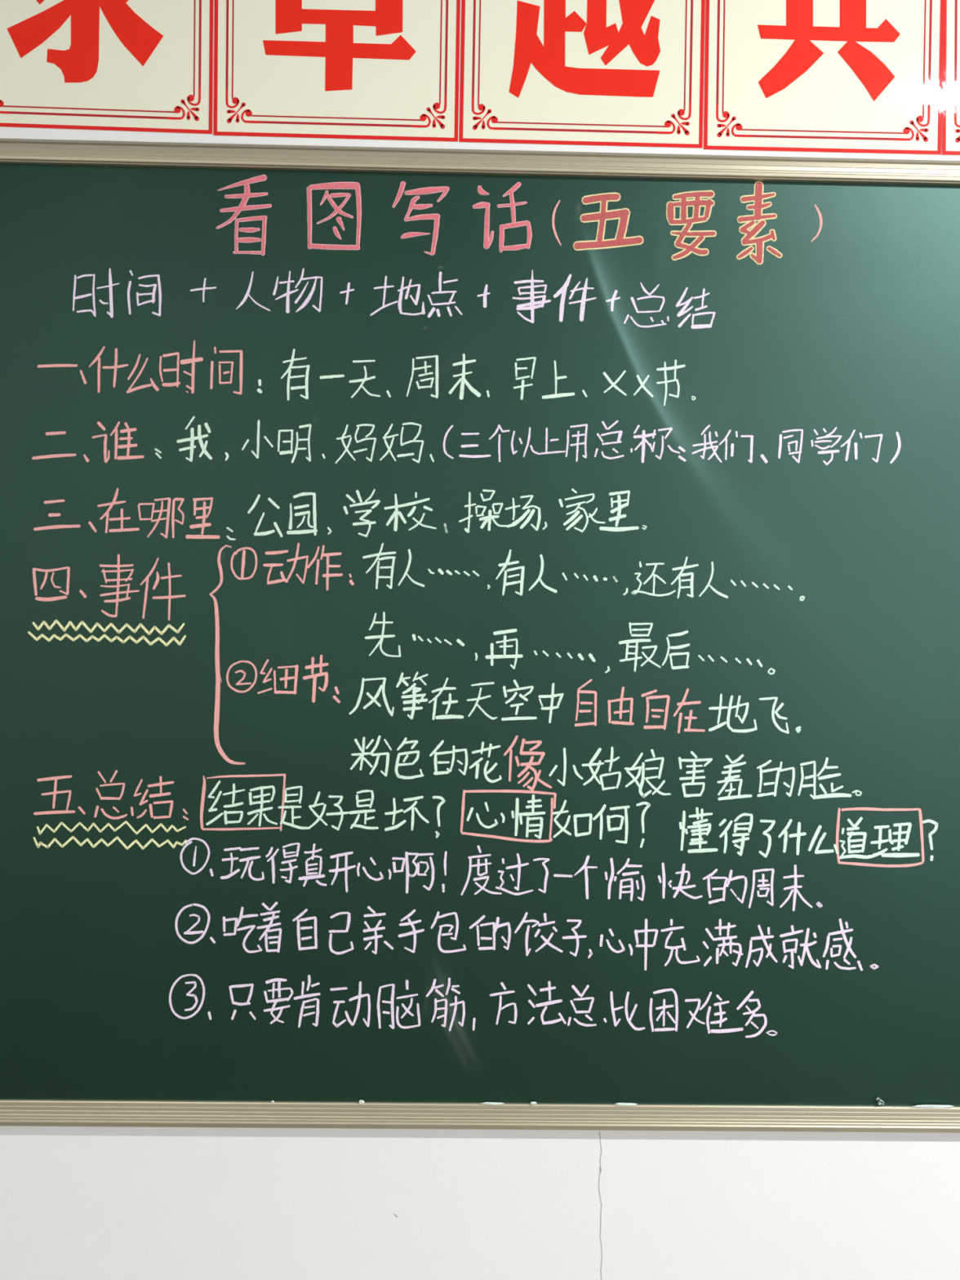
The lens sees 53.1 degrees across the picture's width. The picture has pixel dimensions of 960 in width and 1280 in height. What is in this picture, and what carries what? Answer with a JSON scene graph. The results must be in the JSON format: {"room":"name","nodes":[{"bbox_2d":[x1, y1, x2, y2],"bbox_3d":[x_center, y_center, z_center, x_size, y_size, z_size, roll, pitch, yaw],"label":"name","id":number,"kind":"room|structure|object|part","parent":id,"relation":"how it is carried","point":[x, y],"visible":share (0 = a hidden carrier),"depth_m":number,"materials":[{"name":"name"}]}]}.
{"room":"school classroom","nodes":[
{"label":"school classroom","id":0,"kind":"room"},
{"bbox_2d":[0,0,959,1279],"bbox_3d":[-0.120,-0.038,1.286,7.000,3.150,0.200,1,0,-1],"label":"wall","id":1,"kind":"structure","parent":0,"point":[77,1202],"depth_m":1.19,"materials":[{"name":"white paint"}]},
{"bbox_2d":[0,0,213,133],"bbox_3d":[-0.474,-0.830,1.173,0.300,0.417,0.001,1,0,-1],"label":"poster","id":2,"kind":"object","parent":1,"relation":"attached to","point":[124,65],"visible":1,"depth_m":1.17,"materials":[{"name":"beige paper"}]},
{"bbox_2d":[213,0,460,142],"bbox_3d":[-0.174,-0.823,1.178,0.302,0.417,0.001,1,0,-1],"label":"poster","id":3,"kind":"object","parent":1,"relation":"attached to","point":[358,69],"visible":1,"depth_m":1.18,"materials":[{"name":"beige paper"}]},
{"bbox_2d":[0,142,959,1133],"bbox_3d":[0.081,0.007,1.181,4.060,1.192,0.017,1,0,-1],"label":"blackboard","id":4,"kind":"object","parent":1,"relation":"attached to","point":[475,629],"visible":1,"depth_m":1.18,"materials":[{"name":"green ceramic"}]},
{"bbox_3d":[0.090,-0.578,1.173,4.060,0.022,0.012,1,0,-1],"label":"rail","id":5,"kind":"part","parent":4,"relation":"part of","materials":[{"name":"beige metal"}]},
{"bbox_3d":[0.072,0.587,1.188,4.060,0.031,0.013,1,0,-1],"label":"rail","id":6,"kind":"part","parent":4,"relation":"part of","materials":[{"name":"beige metal"}]},
{"bbox_2d":[480,1102,503,1105],"bbox_3d":[0.015,0.569,1.181,0.030,0.003,0.004,1,0,-1],"label":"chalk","id":7,"kind":"object","parent":4,"relation":"on","point":[484,1103],"visible":1,"depth_m":1.18,"materials":[{"name":"white"}]},
{"bbox_2d":[615,1102,636,1105],"bbox_3d":[0.179,0.572,1.184,0.029,0.003,0.004,1,0,-1],"label":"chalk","id":8,"kind":"object","parent":4,"relation":"on","point":[616,1104],"visible":1,"depth_m":1.18,"materials":[{"name":"white"}]},
{"bbox_2d":[875,1097,884,1105],"bbox_3d":[0.495,0.570,1.189,0.009,0.009,0.003,1,0,-1],"label":"scrap","id":9,"kind":"object","parent":4,"relation":"on","point":[877,1098],"visible":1,"depth_m":1.19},
{"bbox_2d":[911,1104,952,1107],"bbox_3d":[0.561,0.577,1.190,0.055,0.004,0.004,1,0,-1],"label":"paper sliver","id":10,"kind":"object","parent":4,"relation":"on","point":[921,1105],"visible":1,"depth_m":1.19,"materials":[{"name":"white paper"}]},
{"bbox_2d":[0,137,959,165],"bbox_3d":[0.090,-0.595,1.178,4.100,0.007,0.011,1,0,-1],"label":"trim","id":11,"kind":"structure","parent":1,"relation":"attached to","point":[2,140],"depth_m":1.17,"materials":[{"name":"grey metal"}]},
{"bbox_2d":[458,0,705,148],"bbox_3d":[0.128,-0.819,1.183,0.301,0.418,0.001,1,0,-1],"label":"poster","id":12,"kind":"object","parent":1,"relation":"attached to","point":[604,73],"visible":1,"depth_m":1.18,"materials":[{"name":"beige paper"}]},
{"bbox_2d":[703,0,942,155],"bbox_3d":[0.426,-0.814,1.188,0.297,0.421,0.001,1,0,-1],"label":"poster","id":13,"kind":"object","parent":1,"relation":"attached to","point":[829,76],"visible":1,"depth_m":1.19,"materials":[{"name":"beige paper"}]},
{"bbox_2d":[942,0,959,155],"bbox_3d":[0.725,-0.810,1.192,0.309,0.423,0.001,1,0,-1],"label":"poster","id":14,"kind":"object","parent":1,"relation":"attached to","point":[951,8],"visible":1,"depth_m":1.19,"materials":[{"name":"beige paper"}]}
]}

